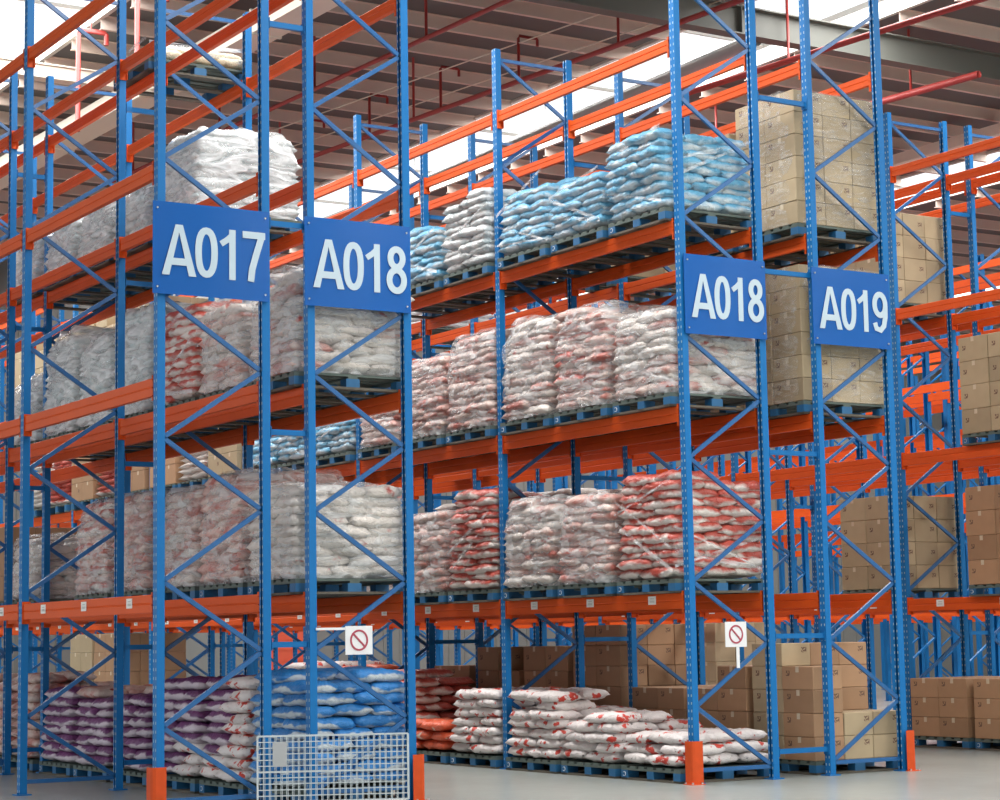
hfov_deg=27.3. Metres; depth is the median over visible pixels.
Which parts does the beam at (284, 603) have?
plate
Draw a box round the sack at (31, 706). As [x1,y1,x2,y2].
[28,702,50,710]
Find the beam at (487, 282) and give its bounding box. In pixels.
[411,272,494,310]
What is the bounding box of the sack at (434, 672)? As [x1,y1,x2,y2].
[415,668,453,677]
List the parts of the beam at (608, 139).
plate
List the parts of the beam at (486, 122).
plate, plate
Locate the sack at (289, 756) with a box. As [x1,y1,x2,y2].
[272,751,336,764]
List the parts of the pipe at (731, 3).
hanger rod, hanger rod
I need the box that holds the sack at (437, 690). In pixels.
[426,685,454,695]
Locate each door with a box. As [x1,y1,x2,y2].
[186,633,242,677]
[271,631,302,669]
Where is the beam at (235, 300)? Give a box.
[229,285,274,302]
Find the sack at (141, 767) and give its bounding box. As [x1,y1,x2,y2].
[125,759,167,771]
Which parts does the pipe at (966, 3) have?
hanger rod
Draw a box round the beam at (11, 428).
[0,415,20,439]
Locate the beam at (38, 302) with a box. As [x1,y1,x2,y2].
[0,292,43,324]
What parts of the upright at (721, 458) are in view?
post, post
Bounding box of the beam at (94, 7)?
[27,0,115,67]
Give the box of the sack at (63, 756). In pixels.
[53,751,78,762]
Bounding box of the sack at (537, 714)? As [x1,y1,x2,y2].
[526,709,582,719]
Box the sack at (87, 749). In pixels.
[76,745,101,755]
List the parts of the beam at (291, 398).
plate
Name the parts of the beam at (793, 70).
plate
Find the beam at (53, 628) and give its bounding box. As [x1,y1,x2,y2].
[12,625,70,633]
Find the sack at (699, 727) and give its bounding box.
[675,727,718,730]
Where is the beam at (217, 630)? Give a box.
[173,629,230,633]
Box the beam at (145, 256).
[47,246,152,308]
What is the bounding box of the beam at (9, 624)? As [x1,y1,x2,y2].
[6,615,113,627]
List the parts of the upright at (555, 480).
post, post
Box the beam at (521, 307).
[491,298,548,316]
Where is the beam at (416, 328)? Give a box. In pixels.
[411,320,421,335]
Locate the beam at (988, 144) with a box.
[890,136,999,182]
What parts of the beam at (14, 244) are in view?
plate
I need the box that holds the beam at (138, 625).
[73,622,148,632]
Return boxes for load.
[0,527,81,600]
[12,535,88,598]
[14,352,20,404]
[14,372,51,445]
[16,234,53,286]
[34,463,54,508]
[35,343,43,375]
[43,218,84,272]
[43,325,114,435]
[51,461,71,505]
[70,634,105,681]
[72,455,103,500]
[74,499,126,593]
[75,331,114,426]
[76,201,115,258]
[94,470,114,496]
[94,633,185,684]
[96,306,140,328]
[110,300,210,415]
[110,489,198,591]
[111,183,153,239]
[131,467,148,490]
[134,42,241,69]
[144,296,207,305]
[150,456,185,487]
[165,126,301,219]
[165,301,235,405]
[165,485,213,587]
[178,450,208,480]
[197,467,338,584]
[198,301,257,394]
[208,428,242,476]
[246,484,402,579]
[249,266,414,379]
[253,436,287,468]
[277,426,320,461]
[316,419,368,455]
[359,410,400,446]
[367,545,433,593]
[398,353,455,438]
[410,226,449,285]
[411,301,493,328]
[414,510,467,592]
[433,503,459,510]
[441,187,565,273]
[446,329,520,430]
[448,488,566,590]
[496,173,579,254]
[501,316,563,420]
[503,495,572,587]
[539,488,622,498]
[549,169,628,239]
[552,300,676,410]
[557,491,630,583]
[566,248,675,277]
[604,127,750,220]
[611,308,756,399]
[616,469,761,580]
[704,622,763,684]
[705,134,736,239]
[710,405,743,411]
[735,89,876,232]
[744,264,883,407]
[831,213,945,303]
[840,495,957,590]
[958,331,999,434]
[965,484,999,584]
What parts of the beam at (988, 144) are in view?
plate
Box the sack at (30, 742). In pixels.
[27,739,39,746]
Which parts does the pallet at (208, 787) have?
frame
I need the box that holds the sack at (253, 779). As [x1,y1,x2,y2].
[248,772,259,783]
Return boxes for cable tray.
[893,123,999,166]
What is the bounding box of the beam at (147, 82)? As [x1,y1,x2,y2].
[48,72,153,153]
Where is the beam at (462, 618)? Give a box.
[356,618,474,625]
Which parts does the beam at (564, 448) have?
plate, plate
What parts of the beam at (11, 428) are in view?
plate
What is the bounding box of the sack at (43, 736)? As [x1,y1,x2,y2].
[40,732,60,741]
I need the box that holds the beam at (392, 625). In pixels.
[389,621,483,628]
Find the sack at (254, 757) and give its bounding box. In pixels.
[251,750,272,761]
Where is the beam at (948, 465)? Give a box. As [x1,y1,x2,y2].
[789,461,952,489]
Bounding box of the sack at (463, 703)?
[453,699,481,708]
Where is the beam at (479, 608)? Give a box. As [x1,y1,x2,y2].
[361,600,500,623]
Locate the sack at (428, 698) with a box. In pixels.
[400,694,440,703]
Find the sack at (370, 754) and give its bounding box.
[329,748,375,761]
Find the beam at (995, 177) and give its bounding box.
[971,172,999,193]
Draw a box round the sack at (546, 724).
[536,718,582,729]
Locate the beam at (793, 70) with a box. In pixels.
[620,59,800,141]
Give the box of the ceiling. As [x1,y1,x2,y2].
[0,0,999,333]
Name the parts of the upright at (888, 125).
post, post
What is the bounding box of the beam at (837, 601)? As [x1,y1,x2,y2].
[699,590,891,616]
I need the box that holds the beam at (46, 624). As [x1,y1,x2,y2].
[44,617,152,627]
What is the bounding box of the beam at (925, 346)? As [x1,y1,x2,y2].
[901,328,999,355]
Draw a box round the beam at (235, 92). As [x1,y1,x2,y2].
[126,80,241,161]
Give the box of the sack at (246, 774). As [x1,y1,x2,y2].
[215,768,255,781]
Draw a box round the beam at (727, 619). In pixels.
[726,614,865,621]
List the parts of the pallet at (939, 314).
frame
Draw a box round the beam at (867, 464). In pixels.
[735,456,885,482]
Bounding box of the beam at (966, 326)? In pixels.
[900,322,971,342]
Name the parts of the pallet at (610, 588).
frame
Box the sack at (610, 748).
[595,742,630,753]
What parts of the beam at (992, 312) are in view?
plate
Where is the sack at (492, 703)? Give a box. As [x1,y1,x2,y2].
[476,698,534,707]
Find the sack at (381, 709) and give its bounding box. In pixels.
[367,703,403,714]
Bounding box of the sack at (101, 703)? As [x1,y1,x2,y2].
[91,695,113,708]
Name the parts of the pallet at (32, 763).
frame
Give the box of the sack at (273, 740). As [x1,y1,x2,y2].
[253,738,283,750]
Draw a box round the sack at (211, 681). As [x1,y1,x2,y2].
[206,675,255,688]
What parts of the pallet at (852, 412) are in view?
frame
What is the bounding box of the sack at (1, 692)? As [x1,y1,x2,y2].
[0,691,16,699]
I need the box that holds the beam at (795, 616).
[794,610,958,618]
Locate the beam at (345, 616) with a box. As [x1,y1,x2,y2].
[254,613,357,623]
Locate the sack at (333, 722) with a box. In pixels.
[280,716,355,730]
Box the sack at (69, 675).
[54,671,96,681]
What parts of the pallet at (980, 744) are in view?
frame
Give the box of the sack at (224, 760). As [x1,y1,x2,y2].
[201,755,234,767]
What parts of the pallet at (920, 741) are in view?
frame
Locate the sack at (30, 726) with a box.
[28,720,39,730]
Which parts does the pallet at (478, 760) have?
frame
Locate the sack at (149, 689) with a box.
[143,686,165,693]
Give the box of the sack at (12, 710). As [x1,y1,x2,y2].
[0,709,14,718]
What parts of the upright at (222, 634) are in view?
post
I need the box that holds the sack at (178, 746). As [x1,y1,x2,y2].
[172,742,208,753]
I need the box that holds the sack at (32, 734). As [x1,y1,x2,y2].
[17,729,39,738]
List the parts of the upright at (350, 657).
post, post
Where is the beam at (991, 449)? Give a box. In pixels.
[901,442,999,469]
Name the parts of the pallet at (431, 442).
frame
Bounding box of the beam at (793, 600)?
[631,590,819,617]
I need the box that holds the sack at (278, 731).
[272,728,333,740]
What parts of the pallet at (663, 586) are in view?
frame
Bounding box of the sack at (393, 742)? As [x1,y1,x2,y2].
[349,736,404,749]
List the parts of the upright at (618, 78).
post, post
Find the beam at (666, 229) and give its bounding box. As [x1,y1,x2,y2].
[499,218,674,289]
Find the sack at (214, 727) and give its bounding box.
[206,722,225,733]
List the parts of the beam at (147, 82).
plate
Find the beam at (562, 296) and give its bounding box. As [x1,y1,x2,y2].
[552,290,585,302]
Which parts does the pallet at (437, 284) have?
frame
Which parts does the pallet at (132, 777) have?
frame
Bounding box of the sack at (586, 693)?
[559,687,609,699]
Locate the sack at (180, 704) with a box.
[172,699,213,711]
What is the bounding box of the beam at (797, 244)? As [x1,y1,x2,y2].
[623,233,806,300]
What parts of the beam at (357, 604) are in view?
plate, plate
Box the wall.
[0,259,987,680]
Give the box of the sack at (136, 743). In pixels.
[124,737,152,749]
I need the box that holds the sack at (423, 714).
[416,711,439,718]
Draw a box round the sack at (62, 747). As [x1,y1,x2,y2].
[59,743,80,751]
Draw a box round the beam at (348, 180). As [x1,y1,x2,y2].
[297,171,353,206]
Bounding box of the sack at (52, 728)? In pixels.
[43,724,63,733]
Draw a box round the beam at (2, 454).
[0,449,5,467]
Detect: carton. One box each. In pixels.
[435,665,464,669]
[450,665,475,683]
[478,647,522,670]
[478,670,511,687]
[499,670,523,687]
[523,646,533,669]
[524,646,550,670]
[524,671,545,686]
[545,646,572,670]
[545,671,573,687]
[572,625,596,645]
[573,645,607,665]
[573,666,596,685]
[574,686,600,704]
[596,624,646,645]
[596,645,646,665]
[597,666,647,686]
[597,686,647,706]
[632,686,672,708]
[636,708,658,710]
[640,665,674,685]
[646,624,673,644]
[647,644,673,664]
[658,687,710,709]
[659,709,687,718]
[662,644,685,664]
[673,624,685,643]
[675,664,686,684]
[698,687,721,710]
[699,710,718,727]
[717,666,752,688]
[718,688,753,711]
[718,711,753,728]
[752,643,809,665]
[752,666,784,688]
[753,689,783,712]
[753,712,783,735]
[755,735,784,758]
[782,666,841,689]
[783,689,842,713]
[783,713,842,736]
[784,736,844,760]
[810,642,838,665]
[837,642,866,664]
[839,664,866,686]
[842,687,867,709]
[842,711,872,735]
[843,709,896,733]
[843,735,872,759]
[872,733,897,757]
[910,677,945,697]
[911,697,939,716]
[912,716,940,736]
[935,677,966,677]
[938,678,980,697]
[939,698,976,717]
[940,717,975,737]
[963,676,996,676]
[967,677,999,677]
[973,678,999,698]
[974,698,999,718]
[975,718,999,738]
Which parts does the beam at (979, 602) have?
plate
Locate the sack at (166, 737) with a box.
[164,731,184,741]
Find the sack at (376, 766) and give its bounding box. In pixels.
[345,759,404,772]
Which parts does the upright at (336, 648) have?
post, post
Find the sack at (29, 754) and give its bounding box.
[16,747,39,757]
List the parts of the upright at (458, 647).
post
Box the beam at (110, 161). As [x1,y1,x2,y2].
[33,153,115,213]
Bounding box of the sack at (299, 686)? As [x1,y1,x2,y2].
[271,680,339,694]
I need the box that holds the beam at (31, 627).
[29,621,112,629]
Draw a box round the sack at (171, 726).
[164,720,180,731]
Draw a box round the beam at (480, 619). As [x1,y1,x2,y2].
[479,613,626,621]
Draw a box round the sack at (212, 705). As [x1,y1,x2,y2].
[204,701,226,711]
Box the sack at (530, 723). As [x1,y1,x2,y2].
[508,718,543,728]
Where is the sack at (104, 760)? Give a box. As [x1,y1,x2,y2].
[84,755,112,766]
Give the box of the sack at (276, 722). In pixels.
[251,717,284,727]
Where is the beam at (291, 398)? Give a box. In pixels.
[165,384,303,435]
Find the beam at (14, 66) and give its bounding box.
[0,49,23,83]
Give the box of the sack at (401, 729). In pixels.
[369,726,404,736]
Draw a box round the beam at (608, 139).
[472,129,614,189]
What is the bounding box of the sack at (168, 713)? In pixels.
[165,709,187,720]
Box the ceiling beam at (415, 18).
[327,0,999,122]
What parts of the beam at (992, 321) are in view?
plate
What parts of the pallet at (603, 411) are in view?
frame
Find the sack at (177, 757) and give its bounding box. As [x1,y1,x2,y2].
[164,751,191,763]
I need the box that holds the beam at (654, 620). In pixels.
[653,615,789,622]
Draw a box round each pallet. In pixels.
[11,757,39,772]
[12,599,73,604]
[14,440,114,461]
[17,289,114,311]
[34,508,41,517]
[39,760,81,776]
[42,430,152,452]
[43,273,151,297]
[50,504,70,514]
[71,499,94,510]
[73,765,123,781]
[74,593,110,599]
[76,421,202,444]
[77,257,152,281]
[95,495,114,502]
[110,769,146,786]
[111,590,152,597]
[112,410,242,435]
[113,239,152,263]
[114,57,241,103]
[131,489,148,494]
[149,484,201,491]
[165,398,295,425]
[165,586,237,599]
[166,774,237,793]
[178,478,207,490]
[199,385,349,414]
[199,583,341,598]
[199,779,256,799]
[247,371,400,402]
[248,578,402,596]
[248,782,404,799]
[253,465,342,477]
[270,218,301,241]
[277,460,382,476]
[316,451,421,470]
[357,443,471,462]
[404,749,488,764]
[411,277,517,306]
[411,293,470,318]
[411,328,488,349]
[413,434,520,455]
[415,592,523,604]
[415,596,437,602]
[443,262,566,293]
[446,425,567,447]
[448,589,543,603]
[450,752,545,768]
[497,244,628,277]
[500,414,631,438]
[503,586,639,600]
[506,756,588,773]
[551,226,689,262]
[554,404,693,429]
[557,582,641,597]
[561,760,646,778]
[565,276,675,303]
[608,207,750,245]
[613,392,756,419]
[617,579,762,595]
[621,762,768,783]
[707,247,807,268]
[739,223,876,258]
[755,756,897,774]
[768,400,883,425]
[842,588,958,598]
[900,303,946,324]
[914,736,999,749]
[962,430,999,445]
[968,584,999,596]
[975,738,999,750]
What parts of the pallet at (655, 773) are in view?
frame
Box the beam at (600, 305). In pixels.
[598,298,616,308]
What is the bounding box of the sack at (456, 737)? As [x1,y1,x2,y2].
[449,733,480,742]
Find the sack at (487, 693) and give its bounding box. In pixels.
[468,688,518,698]
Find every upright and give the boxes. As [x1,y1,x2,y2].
[0,72,17,774]
[0,145,36,672]
[0,310,4,672]
[1,384,18,668]
[12,0,127,795]
[17,310,63,671]
[32,314,81,672]
[36,75,131,772]
[70,304,104,646]
[149,297,214,683]
[152,0,271,799]
[164,9,253,773]
[167,294,225,675]
[226,633,259,674]
[231,631,277,674]
[242,181,304,674]
[254,251,288,674]
[293,630,338,662]
[302,0,415,799]
[303,626,352,661]
[349,185,419,668]
[353,114,434,668]
[366,392,401,666]
[387,345,439,665]
[401,493,442,665]
[452,486,493,664]
[453,317,501,664]
[467,133,546,687]
[482,303,538,646]
[491,48,584,769]
[493,483,518,646]
[527,476,570,645]
[549,282,604,645]
[558,472,594,644]
[591,298,654,624]
[606,466,641,488]
[611,466,645,488]
[614,72,705,707]
[649,300,680,623]
[668,0,784,783]
[669,288,725,623]
[707,451,754,641]
[731,445,797,662]
[757,443,811,642]
[775,447,814,642]
[792,445,813,642]
[798,0,906,775]
[808,413,876,709]
[824,438,862,641]
[828,437,868,708]
[829,439,849,641]
[873,376,915,689]
[876,341,925,700]
[883,112,970,729]
[883,317,942,709]
[913,376,953,677]
[930,331,973,676]
[940,254,999,676]
[963,125,999,675]
[969,479,986,675]
[986,301,999,484]
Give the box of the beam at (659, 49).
[497,36,669,128]
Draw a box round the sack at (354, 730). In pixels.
[329,727,372,738]
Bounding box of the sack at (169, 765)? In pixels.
[164,762,179,772]
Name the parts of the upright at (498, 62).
post, post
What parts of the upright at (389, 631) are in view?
post, post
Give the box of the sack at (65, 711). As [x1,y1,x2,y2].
[59,707,79,716]
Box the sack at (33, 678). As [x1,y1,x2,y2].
[28,672,67,683]
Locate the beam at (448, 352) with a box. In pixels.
[412,349,455,364]
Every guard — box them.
[146,767,165,799]
[413,754,429,799]
[683,741,705,784]
[906,730,920,770]
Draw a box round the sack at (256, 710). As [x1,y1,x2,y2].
[251,706,279,716]
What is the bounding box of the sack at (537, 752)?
[525,747,572,758]
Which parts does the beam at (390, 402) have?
plate, plate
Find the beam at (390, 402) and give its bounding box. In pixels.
[247,389,400,444]
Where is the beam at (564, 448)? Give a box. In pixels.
[427,440,570,478]
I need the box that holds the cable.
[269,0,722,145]
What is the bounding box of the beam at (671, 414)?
[502,404,679,453]
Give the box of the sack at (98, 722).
[84,717,112,727]
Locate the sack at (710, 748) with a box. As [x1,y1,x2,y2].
[660,742,727,755]
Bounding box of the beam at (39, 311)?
[15,308,43,322]
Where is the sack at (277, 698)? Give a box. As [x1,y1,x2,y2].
[249,693,286,705]
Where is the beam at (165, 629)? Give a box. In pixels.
[97,629,166,633]
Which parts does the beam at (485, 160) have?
plate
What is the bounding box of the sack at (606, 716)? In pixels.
[582,711,641,723]
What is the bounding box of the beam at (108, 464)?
[30,457,114,490]
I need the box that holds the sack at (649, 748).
[623,743,669,754]
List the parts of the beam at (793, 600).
plate, plate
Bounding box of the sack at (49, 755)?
[40,750,58,760]
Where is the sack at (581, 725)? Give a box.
[564,720,599,732]
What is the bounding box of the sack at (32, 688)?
[28,682,80,692]
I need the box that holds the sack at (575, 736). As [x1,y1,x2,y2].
[565,731,586,741]
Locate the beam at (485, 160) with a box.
[424,126,563,193]
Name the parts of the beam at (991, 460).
plate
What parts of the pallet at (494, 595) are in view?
frame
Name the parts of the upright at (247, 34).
post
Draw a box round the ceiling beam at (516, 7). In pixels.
[434,0,999,98]
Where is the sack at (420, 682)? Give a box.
[401,678,439,687]
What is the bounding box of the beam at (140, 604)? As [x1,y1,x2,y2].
[22,592,152,623]
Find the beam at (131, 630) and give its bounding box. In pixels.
[130,626,207,632]
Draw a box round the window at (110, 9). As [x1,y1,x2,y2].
[0,0,129,92]
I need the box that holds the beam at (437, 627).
[436,623,532,628]
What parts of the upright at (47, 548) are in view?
post, post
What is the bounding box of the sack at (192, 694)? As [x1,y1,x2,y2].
[183,689,220,700]
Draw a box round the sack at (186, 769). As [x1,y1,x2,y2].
[171,763,207,775]
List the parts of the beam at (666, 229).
plate, plate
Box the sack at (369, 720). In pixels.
[342,714,404,727]
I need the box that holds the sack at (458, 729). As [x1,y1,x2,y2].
[452,726,470,733]
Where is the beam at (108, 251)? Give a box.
[10,238,115,305]
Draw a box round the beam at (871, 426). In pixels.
[695,415,884,461]
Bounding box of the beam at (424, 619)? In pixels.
[317,618,425,623]
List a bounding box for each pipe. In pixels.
[75,18,108,131]
[112,0,513,182]
[134,0,168,52]
[279,0,743,163]
[362,40,760,203]
[689,0,987,95]
[714,29,981,127]
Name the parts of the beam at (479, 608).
plate, plate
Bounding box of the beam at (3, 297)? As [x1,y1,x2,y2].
[0,289,6,307]
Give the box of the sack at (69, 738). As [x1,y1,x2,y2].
[52,733,80,743]
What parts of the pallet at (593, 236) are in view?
frame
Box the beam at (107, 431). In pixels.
[8,420,114,466]
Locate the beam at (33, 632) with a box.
[0,632,56,636]
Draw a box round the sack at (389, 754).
[370,748,404,759]
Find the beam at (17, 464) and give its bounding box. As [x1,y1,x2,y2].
[0,456,42,475]
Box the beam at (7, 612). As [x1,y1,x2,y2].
[0,602,18,623]
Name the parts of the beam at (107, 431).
plate, plate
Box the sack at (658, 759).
[645,754,710,766]
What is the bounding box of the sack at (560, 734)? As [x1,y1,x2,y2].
[528,728,572,739]
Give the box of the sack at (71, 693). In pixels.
[61,685,91,698]
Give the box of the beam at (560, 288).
[426,279,567,334]
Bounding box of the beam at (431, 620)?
[429,613,573,622]
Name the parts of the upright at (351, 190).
post, post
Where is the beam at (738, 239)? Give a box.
[571,227,751,295]
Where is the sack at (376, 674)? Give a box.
[334,668,403,682]
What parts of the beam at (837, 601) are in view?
plate, plate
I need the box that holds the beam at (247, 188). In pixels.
[119,172,257,257]
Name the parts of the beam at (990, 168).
plate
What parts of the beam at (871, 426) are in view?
plate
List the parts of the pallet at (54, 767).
frame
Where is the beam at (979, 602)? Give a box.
[907,596,999,614]
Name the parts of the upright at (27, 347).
foot plate, post, foot plate, post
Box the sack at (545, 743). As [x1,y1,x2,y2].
[537,738,568,748]
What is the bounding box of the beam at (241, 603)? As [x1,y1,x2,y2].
[117,592,259,622]
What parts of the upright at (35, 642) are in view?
post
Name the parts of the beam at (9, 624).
plate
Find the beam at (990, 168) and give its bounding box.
[945,161,999,190]
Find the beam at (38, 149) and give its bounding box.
[0,137,44,178]
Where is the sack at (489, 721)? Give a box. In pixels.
[478,716,512,726]
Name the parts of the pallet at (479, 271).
frame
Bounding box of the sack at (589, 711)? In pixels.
[577,708,607,717]
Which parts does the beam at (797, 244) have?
plate, plate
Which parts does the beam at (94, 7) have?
plate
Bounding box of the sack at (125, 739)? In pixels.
[123,737,136,745]
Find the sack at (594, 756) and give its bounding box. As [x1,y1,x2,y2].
[584,752,628,762]
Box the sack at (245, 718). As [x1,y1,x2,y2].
[228,713,259,723]
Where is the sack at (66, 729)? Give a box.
[59,725,79,734]
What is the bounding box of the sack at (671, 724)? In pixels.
[654,719,702,729]
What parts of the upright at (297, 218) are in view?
post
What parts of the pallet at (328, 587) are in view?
frame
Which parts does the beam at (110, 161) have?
plate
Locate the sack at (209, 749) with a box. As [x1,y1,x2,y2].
[202,744,221,755]
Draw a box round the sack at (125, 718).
[123,716,136,726]
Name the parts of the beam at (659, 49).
plate, plate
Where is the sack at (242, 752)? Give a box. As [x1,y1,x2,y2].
[216,745,259,758]
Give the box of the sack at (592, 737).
[581,732,633,743]
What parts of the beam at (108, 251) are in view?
plate, plate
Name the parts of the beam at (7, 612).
plate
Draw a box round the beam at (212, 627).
[211,622,304,629]
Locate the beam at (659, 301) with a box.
[611,294,675,311]
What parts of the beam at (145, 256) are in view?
plate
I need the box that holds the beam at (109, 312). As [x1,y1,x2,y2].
[31,304,114,348]
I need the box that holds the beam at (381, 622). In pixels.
[317,622,402,625]
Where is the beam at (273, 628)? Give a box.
[236,626,302,631]
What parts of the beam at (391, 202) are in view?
plate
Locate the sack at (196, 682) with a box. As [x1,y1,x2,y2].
[174,675,213,689]
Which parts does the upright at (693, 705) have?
post, post, foot plate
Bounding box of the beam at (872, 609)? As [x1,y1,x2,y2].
[739,607,891,618]
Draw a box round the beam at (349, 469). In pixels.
[302,460,355,477]
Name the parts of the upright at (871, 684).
post, post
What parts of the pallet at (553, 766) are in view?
frame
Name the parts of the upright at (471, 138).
post, post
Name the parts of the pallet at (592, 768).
frame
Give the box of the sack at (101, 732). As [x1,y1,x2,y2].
[93,728,112,737]
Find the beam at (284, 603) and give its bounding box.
[165,592,304,622]
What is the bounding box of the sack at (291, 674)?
[254,668,319,683]
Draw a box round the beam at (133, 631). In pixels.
[82,631,144,634]
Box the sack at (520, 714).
[508,707,537,719]
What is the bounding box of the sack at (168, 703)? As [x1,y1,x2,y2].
[165,700,176,709]
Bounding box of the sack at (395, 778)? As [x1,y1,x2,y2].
[370,770,404,782]
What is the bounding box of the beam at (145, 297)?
[126,289,153,308]
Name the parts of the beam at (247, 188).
plate, plate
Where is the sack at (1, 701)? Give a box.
[0,700,17,709]
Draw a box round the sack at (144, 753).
[134,749,152,758]
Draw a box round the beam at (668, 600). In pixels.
[505,591,684,618]
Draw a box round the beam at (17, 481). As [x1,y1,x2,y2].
[0,478,19,493]
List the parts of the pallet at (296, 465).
frame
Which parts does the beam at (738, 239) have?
plate, plate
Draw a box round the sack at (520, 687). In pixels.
[512,685,544,689]
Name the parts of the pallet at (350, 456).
frame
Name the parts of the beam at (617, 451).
plate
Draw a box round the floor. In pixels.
[0,681,999,799]
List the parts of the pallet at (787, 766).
frame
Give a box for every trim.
[0,92,999,230]
[0,111,999,244]
[0,129,999,257]
[0,148,999,269]
[0,190,999,301]
[0,203,999,307]
[0,215,971,313]
[0,228,999,327]
[0,239,970,333]
[5,178,962,281]
[18,79,999,215]
[37,166,997,277]
[45,56,999,197]
[71,37,939,174]
[99,16,987,162]
[130,0,976,136]
[270,273,964,338]
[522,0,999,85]
[899,9,999,42]
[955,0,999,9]
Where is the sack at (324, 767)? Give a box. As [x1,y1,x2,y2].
[280,762,353,775]
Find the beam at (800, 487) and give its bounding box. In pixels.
[771,485,809,492]
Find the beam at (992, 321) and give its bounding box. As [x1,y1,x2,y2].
[977,317,999,331]
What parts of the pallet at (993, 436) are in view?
frame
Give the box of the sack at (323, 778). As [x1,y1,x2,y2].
[273,774,335,786]
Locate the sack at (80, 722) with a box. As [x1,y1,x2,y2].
[76,716,91,726]
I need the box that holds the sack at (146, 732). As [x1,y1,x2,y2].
[135,727,152,737]
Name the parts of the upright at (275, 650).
post, post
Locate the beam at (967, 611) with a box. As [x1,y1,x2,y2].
[964,608,999,613]
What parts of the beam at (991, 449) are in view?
plate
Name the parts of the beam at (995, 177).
plate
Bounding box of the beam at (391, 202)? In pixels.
[270,190,398,255]
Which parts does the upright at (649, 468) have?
post, post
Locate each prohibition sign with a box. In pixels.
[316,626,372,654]
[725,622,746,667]
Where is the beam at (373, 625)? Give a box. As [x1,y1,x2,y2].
[317,624,386,629]
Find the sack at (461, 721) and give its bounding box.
[451,716,483,726]
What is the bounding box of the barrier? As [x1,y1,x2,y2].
[256,732,409,799]
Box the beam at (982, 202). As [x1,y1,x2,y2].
[919,193,999,217]
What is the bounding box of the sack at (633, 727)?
[596,721,658,733]
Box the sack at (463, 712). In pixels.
[454,708,474,716]
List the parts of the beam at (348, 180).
plate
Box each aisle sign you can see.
[152,200,268,301]
[304,216,410,312]
[683,253,766,339]
[811,267,890,349]
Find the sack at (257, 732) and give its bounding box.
[253,727,275,735]
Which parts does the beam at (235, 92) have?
plate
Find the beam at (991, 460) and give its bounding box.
[958,455,999,471]
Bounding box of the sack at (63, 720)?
[50,716,82,726]
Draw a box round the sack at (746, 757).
[735,751,767,762]
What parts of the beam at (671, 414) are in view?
plate, plate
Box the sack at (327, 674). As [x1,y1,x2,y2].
[299,668,337,680]
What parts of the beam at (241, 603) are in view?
plate, plate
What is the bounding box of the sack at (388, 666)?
[366,664,398,669]
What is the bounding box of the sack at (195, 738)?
[181,732,212,743]
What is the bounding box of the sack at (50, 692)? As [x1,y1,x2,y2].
[45,686,81,697]
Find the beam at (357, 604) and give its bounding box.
[247,592,402,621]
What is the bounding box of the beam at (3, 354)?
[0,341,20,358]
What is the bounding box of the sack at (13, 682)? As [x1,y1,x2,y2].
[0,681,17,691]
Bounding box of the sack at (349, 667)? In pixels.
[343,666,373,669]
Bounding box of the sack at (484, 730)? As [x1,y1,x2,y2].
[467,725,513,735]
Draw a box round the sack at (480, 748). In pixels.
[468,743,502,754]
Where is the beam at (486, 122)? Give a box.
[357,112,492,186]
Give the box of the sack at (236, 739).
[228,734,259,746]
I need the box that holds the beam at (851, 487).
[771,483,860,499]
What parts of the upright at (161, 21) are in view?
post, post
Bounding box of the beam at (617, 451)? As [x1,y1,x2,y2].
[476,446,622,479]
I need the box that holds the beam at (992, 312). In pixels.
[951,306,999,329]
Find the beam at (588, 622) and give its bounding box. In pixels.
[515,622,596,624]
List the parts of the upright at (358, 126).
post, post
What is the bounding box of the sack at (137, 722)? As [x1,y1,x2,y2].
[128,717,167,727]
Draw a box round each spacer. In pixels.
[11,745,41,754]
[12,644,42,653]
[14,483,43,492]
[15,323,44,333]
[17,170,46,181]
[123,758,151,767]
[124,458,152,467]
[124,642,152,651]
[125,277,151,287]
[126,104,153,115]
[215,643,242,648]
[269,17,304,34]
[270,217,303,232]
[270,426,307,439]
[271,639,308,650]
[272,772,309,783]
[317,642,344,645]
[429,215,444,220]
[430,350,455,356]
[432,494,454,500]
[434,637,477,645]
[547,637,557,642]
[574,159,610,170]
[580,473,626,481]
[584,634,630,643]
[758,92,806,109]
[765,269,810,280]
[769,447,818,458]
[775,630,824,640]
[779,744,828,756]
[793,503,813,510]
[950,209,970,219]
[969,629,989,636]
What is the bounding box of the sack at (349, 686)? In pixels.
[329,679,371,692]
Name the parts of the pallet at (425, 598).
frame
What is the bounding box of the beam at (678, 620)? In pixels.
[677,615,813,621]
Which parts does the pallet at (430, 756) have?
frame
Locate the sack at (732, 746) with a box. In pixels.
[713,740,767,752]
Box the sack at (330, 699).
[282,692,357,705]
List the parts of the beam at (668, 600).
plate, plate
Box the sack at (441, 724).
[420,719,456,730]
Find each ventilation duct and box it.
[0,0,347,189]
[0,57,203,97]
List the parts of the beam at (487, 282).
plate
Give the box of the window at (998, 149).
[558,148,999,300]
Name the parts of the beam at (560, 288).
plate, plate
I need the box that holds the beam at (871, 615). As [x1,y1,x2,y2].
[870,610,999,617]
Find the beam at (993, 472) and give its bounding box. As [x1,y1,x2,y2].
[865,468,999,492]
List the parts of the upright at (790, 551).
post, post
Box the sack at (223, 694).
[208,689,241,701]
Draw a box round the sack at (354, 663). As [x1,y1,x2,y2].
[346,660,385,665]
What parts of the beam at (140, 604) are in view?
plate, plate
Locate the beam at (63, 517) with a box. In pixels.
[13,512,70,526]
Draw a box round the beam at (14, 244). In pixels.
[0,230,22,258]
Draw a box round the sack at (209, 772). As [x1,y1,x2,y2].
[199,766,230,779]
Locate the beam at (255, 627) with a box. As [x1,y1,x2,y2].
[254,623,345,629]
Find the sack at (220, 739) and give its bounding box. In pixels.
[201,732,233,745]
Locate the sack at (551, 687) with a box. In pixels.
[543,686,560,689]
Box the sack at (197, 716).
[181,710,211,721]

